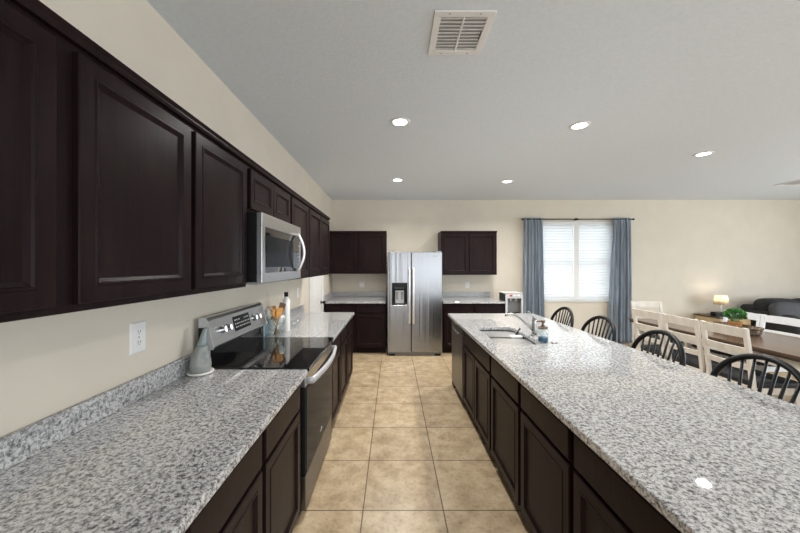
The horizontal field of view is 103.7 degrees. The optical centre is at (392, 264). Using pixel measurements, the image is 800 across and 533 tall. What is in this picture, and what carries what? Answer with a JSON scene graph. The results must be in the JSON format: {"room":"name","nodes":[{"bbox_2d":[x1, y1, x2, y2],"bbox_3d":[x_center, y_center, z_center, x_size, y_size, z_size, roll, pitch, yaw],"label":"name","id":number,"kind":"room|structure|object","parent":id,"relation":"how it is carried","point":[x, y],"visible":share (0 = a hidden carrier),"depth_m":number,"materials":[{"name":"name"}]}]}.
{"room":"kitchen","nodes":[
{"label":"kitchen","id":0,"kind":"room"},
{"bbox_2d":[0,0,331,436],"bbox_3d":[-1.270,0.120,0.850,0.100,2.860,11.100,0,0,0],"label":"wall","id":1,"kind":"structure","parent":0,"point":[49,365],"depth_m":1.49,"materials":[{"name":"beige paint"}]},
{"bbox_2d":[0,0,70,322],"bbox_3d":[-1.035,-0.254,0.342,0.366,0.767,0.983,0,0,0],"label":"upper cabinet","id":2,"kind":"object","parent":1,"relation":"attached to","point":[31,32],"visible":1,"depth_m":0.75,"materials":[{"name":"brown wood"}]},
{"bbox_2d":[0,353,191,472],"bbox_3d":[-1.208,0.585,0.833,0.021,0.102,2.166,0,0,0],"label":"backsplash","id":3,"kind":"structure","parent":1,"relation":"attached to","point":[21,444],"depth_m":1.20,"materials":[{"name":"stone"}]},
{"bbox_2d":[129,320,145,355],"bbox_3d":[-1.215,0.345,1.500,0.009,0.148,0.094,0,0,0],"label":"outlet","id":4,"kind":"object","parent":1,"relation":"attached to","point":[137,330],"visible":1,"depth_m":1.49,"materials":[{"name":"white plastic"}]},
{"bbox_2d":[136,329,141,334],"bbox_3d":[-1.213,0.320,1.500,0.003,0.028,0.034,0,0,0],"label":"socket","id":5,"kind":"object","parent":4,"relation":"attached to","point":[138,331],"depth_m":1.50,"materials":[{"name":"white plastic"}]},
{"bbox_2d":[136,339,141,345],"bbox_3d":[-1.213,0.370,1.500,0.003,0.028,0.034,0,0,0],"label":"socket","id":6,"kind":"object","parent":4,"relation":"attached to","point":[138,341],"depth_m":1.50,"materials":[{"name":"white plastic"}]},
{"bbox_2d":[61,25,250,313],"bbox_3d":[-1.035,-0.254,1.355,0.366,0.767,1.045,0,0,0],"label":"upper cabinet","id":7,"kind":"object","parent":1,"relation":"attached to","point":[154,200],"visible":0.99,"depth_m":1.06,"materials":[{"name":"brown wood"}]},
{"bbox_2d":[246,159,291,222],"bbox_3d":[-1.035,-0.481,2.267,0.366,0.312,0.778,0,0,0],"label":"upper cabinet","id":8,"kind":"object","parent":1,"relation":"attached to","point":[266,194],"visible":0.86,"depth_m":2.14,"materials":[{"name":"brown wood"}]},
{"bbox_2d":[246,212,305,284],"bbox_3d":[-0.964,-0.100,2.276,0.504,0.435,0.788,0,0,0],"label":"microwave","id":9,"kind":"object","parent":8,"relation":"attached to","point":[274,245],"visible":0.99,"depth_m":2.04,"materials":[{"name":"silver metal"}]},
{"bbox_2d":[264,305,303,332],"bbox_3d":[-1.208,0.585,3.486,0.021,0.102,1.498,0,0,0],"label":"backsplash","id":10,"kind":"structure","parent":1,"relation":"attached to","point":[298,310],"depth_m":3.68,"materials":[{"name":"stone"}]},
{"bbox_2d":[289,190,309,279],"bbox_3d":[-1.035,-0.254,2.942,0.366,0.767,0.572,0,0,0],"label":"upper cabinet","id":11,"kind":"object","parent":1,"relation":"attached to","point":[299,211],"visible":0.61,"depth_m":3.02,"materials":[{"name":"brown wood"}]},
{"bbox_2d":[309,275,323,311],"bbox_3d":[-1.211,0.497,4.995,0.018,2.105,0.900,0,0,0],"label":"trim","id":12,"kind":"structure","parent":1,"relation":"attached to","point":[322,275],"depth_m":4.98,"materials":[{"name":"white paint"}]},
{"bbox_2d":[307,203,329,277],"bbox_3d":[-1.035,-0.254,3.751,0.366,0.767,1.045,0,0,0],"label":"upper cabinet","id":13,"kind":"object","parent":1,"relation":"attached to","point":[319,225],"visible":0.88,"depth_m":3.66,"materials":[{"name":"brown wood"}]},
{"bbox_2d":[311,276,325,311],"bbox_3d":[-1.196,0.527,4.988,0.117,2.026,0.776,0,0,0],"label":"door","id":14,"kind":"structure","parent":1,"relation":"in","point":[316,282],"depth_m":5.00,"materials":[{"name":"white paint"}]},
{"bbox_2d":[324,292,332,300],"bbox_3d":[-1.208,0.585,5.885,0.021,0.102,0.829,0,0,0],"label":"backsplash","id":15,"kind":"structure","parent":1,"relation":"attached to","point":[329,295],"depth_m":5.83,"materials":[{"name":"stone"}]},
{"bbox_2d":[147,0,799,199],"bbox_3d":[3.990,-1.360,0.850,10.620,0.100,11.100,0,0,0],"label":"ceiling","id":16,"kind":"structure","parent":0,"point":[659,84],"depth_m":2.36,"materials":[{"name":"paint"}]},
{"bbox_2d":[392,178,402,181],"bbox_3d":[0.070,-1.307,4.840,0.184,0.006,0.184,0,0,0],"label":"recessed light","id":17,"kind":"object","parent":16,"relation":"in","point":[396,179],"visible":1,"depth_m":4.85,"materials":[{"name":"white plastic"}]},
{"bbox_2d":[390,117,409,126],"bbox_3d":[0.065,-1.307,2.875,0.184,0.006,0.184,0,0,0],"label":"recessed light","id":18,"kind":"object","parent":16,"relation":"in","point":[399,121],"visible":1,"depth_m":2.87,"materials":[{"name":"white paint"}]},
{"bbox_2d":[393,119,406,124],"bbox_3d":[0.065,-1.306,2.875,0.126,0.001,0.126,0,0,0],"label":"diffuser","id":19,"kind":"object","parent":18,"relation":"attached to","point":[396,121],"depth_m":2.88,"materials":[{"name":"white plastic"}]},
{"bbox_2d":[428,10,496,54],"bbox_3d":[0.375,-1.303,1.778,0.320,0.012,0.335,0,0,0],"label":"ceiling vent","id":20,"kind":"object","parent":16,"relation":"in","point":[454,32],"visible":1,"depth_m":1.75,"materials":[{"name":"white metal"}]},
{"bbox_2d":[501,180,512,182],"bbox_3d":[1.790,-1.307,4.920,0.184,0.006,0.184,0,0,0],"label":"recessed light","id":21,"kind":"object","parent":16,"relation":"in","point":[504,181],"visible":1,"depth_m":4.91,"materials":[{"name":"white plastic"}]},
{"bbox_2d":[569,121,590,129],"bbox_3d":[1.755,-1.307,2.950,0.184,0.006,0.184,0,0,0],"label":"recessed light","id":22,"kind":"object","parent":16,"relation":"in","point":[583,124],"visible":1,"depth_m":2.94,"materials":[{"name":"white plastic"}]},
{"bbox_2d":[572,123,587,128],"bbox_3d":[1.755,-1.306,2.950,0.126,0.001,0.126,0,0,0],"label":"diffuser","id":23,"kind":"object","parent":22,"relation":"attached to","point":[576,125],"depth_m":2.94,"materials":[{"name":"white"}]},
{"bbox_2d":[693,151,714,156],"bbox_3d":[3.660,-1.307,3.700,0.184,0.006,0.184,0,0,0],"label":"recessed light","id":24,"kind":"object","parent":16,"relation":"in","point":[706,153],"visible":1,"depth_m":3.71,"materials":[{"name":"white plastic"}]},
{"bbox_2d":[696,152,710,155],"bbox_3d":[3.660,-1.306,3.700,0.126,0.001,0.126,0,0,0],"label":"diffuser","id":25,"kind":"object","parent":24,"relation":"attached to","point":[702,153],"depth_m":3.71,"materials":[{"name":"white plastic"}]},
{"bbox_2d":[774,180,799,185],"bbox_3d":[6.395,-1.303,4.975,0.310,0.012,0.350,0,0,0],"label":"ceiling vent","id":26,"kind":"object","parent":16,"relation":"in","point":[796,182],"visible":1,"depth_m":5.02,"materials":[{"name":"white metal"}]},
{"bbox_2d":[292,342,797,532],"bbox_3d":[3.990,1.590,0.850,10.620,0.080,11.100,0,0,0],"label":"floor","id":27,"kind":"structure","parent":0,"point":[405,453],"depth_m":2.46,"materials":[{"name":"beige tile"}]},
{"bbox_2d":[184,434,261,532],"bbox_3d":[-0.877,1.111,1.067,0.681,0.877,0.503,0,0,0],"label":"base cabinet","id":28,"kind":"object","parent":27,"relation":"on","point":[236,506],"visible":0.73,"depth_m":1.10,"materials":[{"name":"brown wood"}]},
{"bbox_2d":[198,302,336,514],"bbox_3d":[-0.821,0.937,2.326,0.738,1.226,0.819,0,0,0],"label":"range","id":29,"kind":"object","parent":27,"relation":"on","point":[236,340],"visible":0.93,"depth_m":2.18,"materials":[{"name":"silver metal"}]},
{"bbox_2d":[212,337,333,371],"bbox_3d":[-0.820,0.641,2.326,0.610,0.027,0.817,0,0,0],"label":"cooktop","id":30,"kind":"object","parent":29,"relation":"in","point":[262,353],"depth_m":2.20,"materials":[{"name":"black glass"}]},
{"bbox_2d":[301,344,336,474],"bbox_3d":[-0.513,0.973,2.326,0.123,0.631,0.813,0,0,0],"label":"oven","id":31,"kind":"object","parent":29,"relation":"in","point":[316,388],"depth_m":2.12,"materials":[{"name":"silver metal"}]},
{"bbox_2d":[260,384,300,532],"bbox_3d":[-0.877,1.111,1.616,0.681,0.877,0.596,0,0,0],"label":"base cabinet","id":32,"kind":"object","parent":27,"relation":"on","point":[281,439],"visible":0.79,"depth_m":1.56,"materials":[{"name":"brown wood"}]},
{"bbox_2d":[331,334,339,427],"bbox_3d":[-0.877,1.111,2.987,0.681,0.877,0.497,0,0,0],"label":"base cabinet","id":33,"kind":"object","parent":27,"relation":"on","point":[336,362],"visible":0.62,"depth_m":3.00,"materials":[{"name":"brown wood"}]},
{"bbox_2d":[264,305,353,340],"bbox_3d":[-0.870,0.603,3.486,0.699,0.137,1.498,0,0,0],"label":"countertop","id":34,"kind":"structure","parent":33,"relation":"on","point":[310,324],"depth_m":3.30,"materials":[{"name":"stone"}]},
{"bbox_2d":[282,292,289,331],"bbox_3d":[-1.030,0.449,3.030,0.070,0.374,0.070,0,0,0],"label":"bottle","id":35,"kind":"object","parent":34,"relation":"on","point":[286,323],"visible":0.98,"depth_m":3.00,"materials":[{"name":"white plastic"}]},
{"bbox_3d":[-1.050,0.552,2.830,0.136,0.165,0.136,0,0,0],"label":"jar","id":36,"kind":"object","parent":34,"relation":"on","visible":0},
{"bbox_2d":[265,306,279,333],"bbox_3d":[-1.082,0.495,2.809,0.072,0.262,0.126,0,0,25],"label":"wire whisk","id":37,"kind":"object","parent":36,"relation":"in","point":[266,309],"visible":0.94,"depth_m":2.79,"materials":[{"name":"metal"}]},
{"bbox_2d":[269,306,277,334],"bbox_3d":[-1.071,0.498,2.849,0.084,0.255,0.082,0,0,0],"label":"slotted turner","id":38,"kind":"object","parent":36,"relation":"in","point":[271,307],"visible":0.42,"depth_m":2.83,"materials":[{"name":"brown wood"}]},
{"bbox_2d":[271,308,276,331],"bbox_3d":[-1.057,0.504,2.808,0.026,0.242,0.078,0,0,25],"label":"wooden spoon","id":39,"kind":"object","parent":36,"relation":"in","point":[273,312],"visible":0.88,"depth_m":2.79,"materials":[{"name":"brown wood"}]},
{"bbox_2d":[271,308,275,317],"bbox_3d":[-1.058,0.428,2.807,0.026,0.090,0.076,0,0,25],"label":"spoon bowl","id":40,"kind":"object","parent":39,"relation":"on","point":[273,312],"depth_m":2.79,"materials":[{"name":"brown wood"}]},
{"bbox_2d":[275,308,282,333],"bbox_3d":[-1.038,0.504,2.836,0.048,0.241,0.085,0,0,20],"label":"wooden spatula","id":41,"kind":"object","parent":36,"relation":"in","point":[279,311],"visible":0.97,"depth_m":2.83,"materials":[{"name":"brown wood"}]},
{"bbox_2d":[275,315,284,332],"bbox_3d":[-1.022,0.539,2.835,0.098,0.173,0.050,0,0,-39],"label":"ladle","id":42,"kind":"object","parent":36,"relation":"in","point":[281,319],"visible":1,"depth_m":2.83,"materials":[{"name":"silver metal"}]},
{"bbox_2d":[278,315,284,323],"bbox_3d":[-1.011,0.495,2.844,0.039,0.084,0.076,0,0,28],"label":"spoon bowl","id":43,"kind":"object","parent":42,"relation":"on","point":[281,319],"depth_m":2.83,"materials":[{"name":"silver metal"}]},
{"bbox_2d":[274,302,285,334],"bbox_3d":[-1.028,0.483,2.865,0.018,0.285,0.139,0,0,28],"label":"spatula","id":44,"kind":"object","parent":36,"relation":"in","point":[281,305],"visible":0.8,"depth_m":2.87,"materials":[{"name":"brown wood"}]},
{"bbox_2d":[324,304,355,352],"bbox_3d":[-0.929,1.111,5.880,0.537,0.877,0.836,0,0,0],"label":"base cabinet","id":45,"kind":"object","parent":27,"relation":"on","point":[327,307],"visible":0.22,"depth_m":5.46,"materials":[{"name":"brown wood"}]},
{"bbox_2d":[324,292,386,303],"bbox_3d":[-0.673,0.603,5.870,1.091,0.137,0.859,0,0,0],"label":"countertop","id":46,"kind":"structure","parent":45,"relation":"on","point":[332,297],"depth_m":5.96,"materials":[{"name":"stone"}]},
{"bbox_2d":[339,325,346,402],"bbox_3d":[-0.877,1.111,3.477,0.681,0.877,0.482,0,0,0],"label":"base cabinet","id":47,"kind":"object","parent":27,"relation":"on","point":[343,339],"visible":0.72,"depth_m":3.45,"materials":[{"name":"brown wood"}]},
{"bbox_2d":[346,317,352,384],"bbox_3d":[-0.877,1.111,3.974,0.681,0.877,0.512,0,0,0],"label":"base cabinet","id":48,"kind":"object","parent":27,"relation":"on","point":[349,336],"visible":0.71,"depth_m":3.96,"materials":[{"name":"brown wood"}]},
{"bbox_2d":[355,299,386,352],"bbox_3d":[-0.394,1.111,5.880,0.532,0.877,0.836,0,0,0],"label":"base cabinet","id":49,"kind":"object","parent":27,"relation":"on","point":[370,319],"visible":0.97,"depth_m":5.47,"materials":[{"name":"brown wood"}]},
{"bbox_2d":[388,251,441,355],"bbox_3d":[0.372,0.655,5.727,0.930,1.790,0.917,0,0,0],"label":"refrigerator","id":50,"kind":"object","parent":27,"relation":"on","point":[414,278],"visible":1,"depth_m":5.33,"materials":[{"name":"grey metal"}]},
{"bbox_2d":[442,303,473,352],"bbox_3d":[1.143,1.111,5.880,0.535,0.877,0.836,0,0,0],"label":"base cabinet","id":51,"kind":"object","parent":27,"relation":"on","point":[446,308],"visible":0.46,"depth_m":5.46,"materials":[{"name":"brown wood"}]},
{"bbox_2d":[442,292,504,303],"bbox_3d":[1.407,0.603,5.870,1.075,0.137,0.859,0,0,0],"label":"countertop","id":52,"kind":"structure","parent":51,"relation":"on","point":[447,297],"depth_m":5.96,"materials":[{"name":"stone"}]},
{"bbox_2d":[452,320,466,406],"bbox_3d":[1.040,1.114,3.646,0.630,0.872,0.605,0,0,0],"label":"dishwasher","id":53,"kind":"object","parent":27,"relation":"on","point":[458,345],"visible":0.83,"depth_m":3.53,"materials":[{"name":"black metal"}]},
{"bbox_2d":[474,304,503,312],"bbox_3d":[1.677,1.111,5.880,0.535,0.877,0.836,0,0,0],"label":"base cabinet","id":54,"kind":"object","parent":27,"relation":"on","point":[478,308],"visible":0.2,"depth_m":5.46,"materials":[{"name":"brown wood"}]},
{"bbox_2d":[464,330,525,450],"bbox_3d":[1.052,1.111,2.870,0.621,0.877,0.930,0,0,0],"label":"base cabinet","id":55,"kind":"object","parent":27,"relation":"on","point":[477,362],"visible":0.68,"depth_m":2.77,"materials":[{"name":"brown wood"}]},
{"bbox_2d":[491,357,522,506],"bbox_3d":[1.052,1.111,2.128,0.621,0.877,0.553,0,0,0],"label":"base cabinet","id":56,"kind":"object","parent":27,"relation":"on","point":[506,409],"visible":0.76,"depth_m":2.07,"materials":[{"name":"brown wood"}]},
{"bbox_2d":[499,291,522,312],"bbox_3d":[2.107,1.018,5.612,0.305,1.064,0.335,0,0,0],"label":"water dispenser","id":57,"kind":"object","parent":27,"relation":"on","point":[513,300],"visible":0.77,"depth_m":5.55,"materials":[{"name":"white plastic"}]},
{"bbox_2d":[521,384,575,532],"bbox_3d":[1.052,1.111,1.583,0.621,0.877,0.537,0,0,0],"label":"base cabinet","id":58,"kind":"object","parent":27,"relation":"on","point":[547,444],"visible":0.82,"depth_m":1.55,"materials":[{"name":"brown wood"}]},
{"bbox_2d":[550,307,573,326],"bbox_3d":[1.804,1.022,3.689,0.494,1.061,0.489,0,0,1],"label":"stool","id":59,"kind":"object","parent":27,"relation":"on","point":[571,315],"visible":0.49,"depth_m":3.67,"materials":[{"name":"black paint"}]},
{"bbox_2d":[581,315,616,341],"bbox_3d":[1.804,1.022,3.031,0.494,1.061,0.489,0,0,-1],"label":"stool","id":60,"kind":"object","parent":27,"relation":"on","point":[613,332],"visible":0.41,"depth_m":3.01,"materials":[{"name":"black paint"}]},
{"bbox_2d":[574,433,680,532],"bbox_3d":[1.052,1.111,1.045,0.621,0.877,0.540,0,0,0],"label":"base cabinet","id":61,"kind":"object","parent":27,"relation":"on","point":[604,502],"visible":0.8,"depth_m":1.11,"materials":[{"name":"brown wood"}]},
{"bbox_2d":[631,301,683,356],"bbox_3d":[3.966,1.062,4.736,0.440,0.975,0.523,0,0,9],"label":"dining chair","id":62,"kind":"object","parent":27,"relation":"on","point":[634,304],"visible":0.29,"depth_m":4.94,"materials":[{"name":"beige wood"}]},
{"bbox_2d":[631,330,685,365],"bbox_3d":[1.804,1.022,2.364,0.494,1.061,0.489,0,0,2],"label":"stool","id":63,"kind":"object","parent":27,"relation":"on","point":[680,350],"visible":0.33,"depth_m":2.32,"materials":[{"name":"black paint"}]},
{"bbox_2d":[632,308,698,368],"bbox_3d":[3.433,1.062,3.980,0.523,0.975,0.440,0,0,0],"label":"dining chair","id":64,"kind":"object","parent":27,"relation":"on","point":[635,312],"visible":0.35,"depth_m":3.95,"materials":[{"name":"beige wood"}]},
{"bbox_2d":[661,313,742,383],"bbox_3d":[3.433,1.062,3.515,0.523,0.975,0.440,0,0,0],"label":"dining chair","id":65,"kind":"object","parent":27,"relation":"on","point":[695,358],"visible":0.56,"depth_m":3.44,"materials":[{"name":"beige wood"}]},
{"bbox_2d":[629,318,799,371],"bbox_3d":[3.960,1.170,3.505,0.920,0.760,2.310,0,0,0],"label":"dining table","id":66,"kind":"object","parent":27,"relation":"on","point":[786,348],"visible":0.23,"depth_m":3.29,"materials":[{"name":"brown wood"}]},
{"bbox_2d":[712,321,764,335],"bbox_3d":[4.030,0.744,3.680,0.218,0.092,0.438,0,0,0],"label":"basket","id":67,"kind":"object","parent":66,"relation":"on","point":[754,331],"visible":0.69,"depth_m":3.49,"materials":[{"name":"brown wicker"}]},
{"bbox_2d":[723,307,747,326],"bbox_3d":[4.031,0.637,3.699,0.209,0.276,0.210,0,0,0],"label":"potted plant","id":68,"kind":"object","parent":67,"relation":"in","point":[731,313],"visible":0.96,"depth_m":3.67,"materials":[{"name":"green plant"}]},
{"bbox_2d":[694,313,750,325],"bbox_3d":[6.270,1.254,5.978,0.620,0.592,0.505,0,0,0],"label":"end table","id":69,"kind":"object","parent":27,"relation":"on","point":[700,316],"visible":0.13,"depth_m":5.88,"materials":[{"name":"brown wood"}]},
{"bbox_2d":[710,311,722,315],"bbox_3d":[6.110,0.920,5.919,0.170,0.075,0.102,0,0,0],"label":"box","id":70,"kind":"object","parent":69,"relation":"on","point":[712,313],"visible":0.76,"depth_m":5.87,"materials":[{"name":"black plastic"}]},
{"bbox_2d":[713,295,729,311],"bbox_3d":[6.290,0.770,6.020,0.224,0.375,0.224,0,0,0],"label":"table lamp","id":71,"kind":"object","parent":69,"relation":"on","point":[720,300],"visible":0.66,"depth_m":5.96,"materials":[{"name":"white ceramic"}]},
{"bbox_2d":[691,310,760,366],"bbox_3d":[4.397,1.084,4.155,0.523,0.931,0.440,0,0,0],"label":"dining chair","id":72,"kind":"object","parent":27,"relation":"on","point":[752,316],"visible":0.25,"depth_m":4.04,"materials":[{"name":"white paint"}]},
{"bbox_2d":[700,320,799,405],"bbox_3d":[3.433,1.062,3.050,0.523,0.975,0.440,0,0,0],"label":"dining chair","id":73,"kind":"object","parent":27,"relation":"on","point":[744,333],"visible":0.59,"depth_m":2.96,"materials":[{"name":"beige wood"}]},
{"bbox_2d":[710,353,799,403],"bbox_3d":[1.804,1.022,1.705,0.494,1.061,0.489,0,0,0],"label":"stool","id":74,"kind":"object","parent":27,"relation":"on","point":[718,368],"visible":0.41,"depth_m":1.70,"materials":[{"name":"black paint"}]},
{"bbox_2d":[724,314,799,372],"bbox_3d":[4.397,1.084,3.720,0.523,0.931,0.440,0,0,0],"label":"dining chair","id":75,"kind":"object","parent":27,"relation":"on","point":[764,318],"visible":0.34,"depth_m":3.70,"materials":[{"name":"white paint"}]},
{"bbox_2d":[740,298,799,334],"bbox_3d":[7.900,1.092,5.730,2.360,0.916,1.020,0,0,0],"label":"sofa","id":76,"kind":"object","parent":27,"relation":"on","point":[760,306],"visible":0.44,"depth_m":5.79,"materials":[{"name":"grey fabric"}]},
{"bbox_2d":[753,298,799,310],"bbox_3d":[7.240,0.870,5.920,0.680,0.473,0.320,0,0,0],"label":"cushion","id":77,"kind":"object","parent":76,"relation":"on","point":[762,304],"depth_m":5.85,"materials":[{"name":"grey fabric"}]},
{"bbox_2d":[768,302,799,316],"bbox_3d":[7.022,0.846,5.525,0.658,0.380,0.268,0,0,6],"label":"throw pillow","id":78,"kind":"object","parent":76,"relation":"on","point":[779,309],"visible":0.65,"depth_m":5.48,"materials":[{"name":"grey fabric"}]},
{"bbox_3d":[1.133,1.111,2.165,0.735,0.877,3.820,0,0,0],"label":"wall","id":79,"kind":"structure","parent":27,"relation":"on","visible":0},
{"bbox_2d":[448,313,799,532],"bbox_3d":[1.280,0.653,2.178,1.120,0.035,3.915,0,0,0],"label":"countertop","id":80,"kind":"structure","parent":79,"relation":"on","point":[711,454],"depth_m":1.28,"materials":[{"name":"stone"}]},
{"bbox_2d":[480,330,534,343],"bbox_3d":[1.030,0.770,2.875,0.390,0.191,0.722,0,0,0],"label":"sink","id":81,"kind":"object","parent":80,"relation":"in","point":[498,336],"visible":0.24,"depth_m":2.94,"materials":[{"name":"silver metal"}]},
{"bbox_2d":[510,335,522,337],"bbox_3d":[1.143,0.666,2.914,0.105,0.022,0.058,0,0,0],"label":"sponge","id":82,"kind":"object","parent":81,"relation":"on","point":[511,336],"visible":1,"depth_m":2.89,"materials":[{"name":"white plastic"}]},
{"bbox_2d":[505,311,537,335],"bbox_3d":[1.156,0.523,2.830,0.299,0.225,0.060,0,0,0],"label":"faucet","id":83,"kind":"object","parent":80,"relation":"on","point":[533,328],"visible":1,"depth_m":2.82,"materials":[{"name":"silver metal"}]},
{"bbox_2d":[536,320,547,341],"bbox_3d":[1.235,0.544,2.585,0.082,0.181,0.082,0,0,-25],"label":"soap dispenser","id":84,"kind":"object","parent":80,"relation":"on","point":[540,338],"visible":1,"depth_m":2.57,"materials":[{"name":"clear glass"}]},
{"bbox_3d":[-0.877,1.111,0.282,0.681,0.877,1.065,0,0,0],"label":"base cabinet","id":85,"kind":"object","parent":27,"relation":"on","visible":0},
{"bbox_2d":[0,353,307,532],"bbox_3d":[-0.870,0.603,0.833,0.699,0.137,2.166,0,0,0],"label":"countertop","id":86,"kind":"structure","parent":85,"relation":"on","point":[146,453],"depth_m":1.05,"materials":[{"name":"stone"}]},
{"bbox_2d":[186,327,213,376],"bbox_3d":[-1.125,0.501,1.835,0.140,0.268,0.140,0,0,0],"label":"vase","id":87,"kind":"object","parent":86,"relation":"on","point":[200,363],"visible":1,"depth_m":1.81,"materials":[{"name":"white ceramic"}]},
{"bbox_2d":[332,200,799,341],"bbox_3d":[3.990,0.120,6.370,10.420,2.860,0.140,0,0,0],"label":"wall","id":88,"kind":"structure","parent":0,"point":[685,253],"depth_m":6.30,"materials":[{"name":"beige paint"}]},
{"bbox_2d":[329,231,386,273],"bbox_3d":[-0.661,-0.236,6.085,1.078,0.802,0.426,0,0,0],"label":"upper cabinet","id":89,"kind":"object","parent":88,"relation":"attached to","point":[351,252],"visible":0.97,"depth_m":5.89,"materials":[{"name":"brown wood"}]},
{"bbox_2d":[333,292,386,296],"bbox_3d":[-0.663,0.585,6.288,1.070,0.102,0.021,0,0,0],"label":"backsplash","id":90,"kind":"structure","parent":88,"relation":"attached to","point":[335,294],"depth_m":6.28,"materials":[{"name":"stone"}]},
{"bbox_2d":[360,281,364,286],"bbox_3d":[-0.620,0.390,6.282,0.100,0.120,0.035,0,0,0],"label":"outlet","id":91,"kind":"object","parent":88,"relation":"attached to","point":[362,283],"visible":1,"depth_m":6.29,"materials":[{"name":"white plastic"}]},
{"bbox_2d":[442,292,489,296],"bbox_3d":[1.407,0.585,6.288,1.075,0.102,0.021,0,0,0],"label":"backsplash","id":92,"kind":"structure","parent":88,"relation":"attached to","point":[444,294],"depth_m":6.28,"materials":[{"name":"stone"}]},
{"bbox_2d":[438,231,496,274],"bbox_3d":[1.425,-0.226,6.085,1.050,0.822,0.426,0,0,0],"label":"upper cabinet","id":93,"kind":"object","parent":88,"relation":"attached to","point":[463,252],"visible":0.97,"depth_m":5.89,"materials":[{"name":"brown wood"}]},
{"bbox_2d":[544,221,607,301],"bbox_3d":[3.690,-0.074,6.353,1.600,1.612,0.165,0,0,0],"label":"window","id":94,"kind":"structure","parent":88,"relation":"in","point":[576,223],"depth_m":6.32,"materials":[{"name":"white paint"}]},
{"bbox_2d":[543,221,573,299],"bbox_3d":[3.283,-0.083,6.335,0.706,1.585,0.050,0,0,0],"label":"window blind","id":95,"kind":"object","parent":94,"relation":"attached to","point":[558,239],"visible":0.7,"depth_m":6.33,"materials":[{"name":"white paint"}]},
{"bbox_2d":[579,221,613,299],"bbox_3d":[4.097,-0.083,6.335,0.706,1.585,0.050,0,0,0],"label":"window blind","id":96,"kind":"object","parent":94,"relation":"attached to","point":[595,237],"visible":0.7,"depth_m":6.33,"materials":[{"name":"white paint"}]},
{"bbox_2d":[522,218,634,220],"bbox_3d":[3.660,-0.905,6.245,2.232,0.040,0.111,0,0,0],"label":"curtain rod","id":97,"kind":"object","parent":88,"relation":"attached to","point":[575,219],"visible":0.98,"depth_m":6.20,"materials":[{"name":"black metal"}]},
{"bbox_2d":[523,218,544,317],"bbox_3d":[2.801,0.300,6.210,0.453,2.470,0.143,0,0,0],"label":"curtain","id":98,"kind":"object","parent":97,"relation":"hanging from","point":[533,270],"visible":0.73,"depth_m":6.20,"materials":[{"name":"blue fabric"}]},
{"bbox_2d":[607,218,632,342],"bbox_3d":[4.518,0.300,6.210,0.494,2.470,0.135,0,0,0],"label":"curtain","id":99,"kind":"object","parent":97,"relation":"hanging from","point":[620,285],"visible":0.96,"depth_m":6.20,"materials":[{"name":"blue fabric"}]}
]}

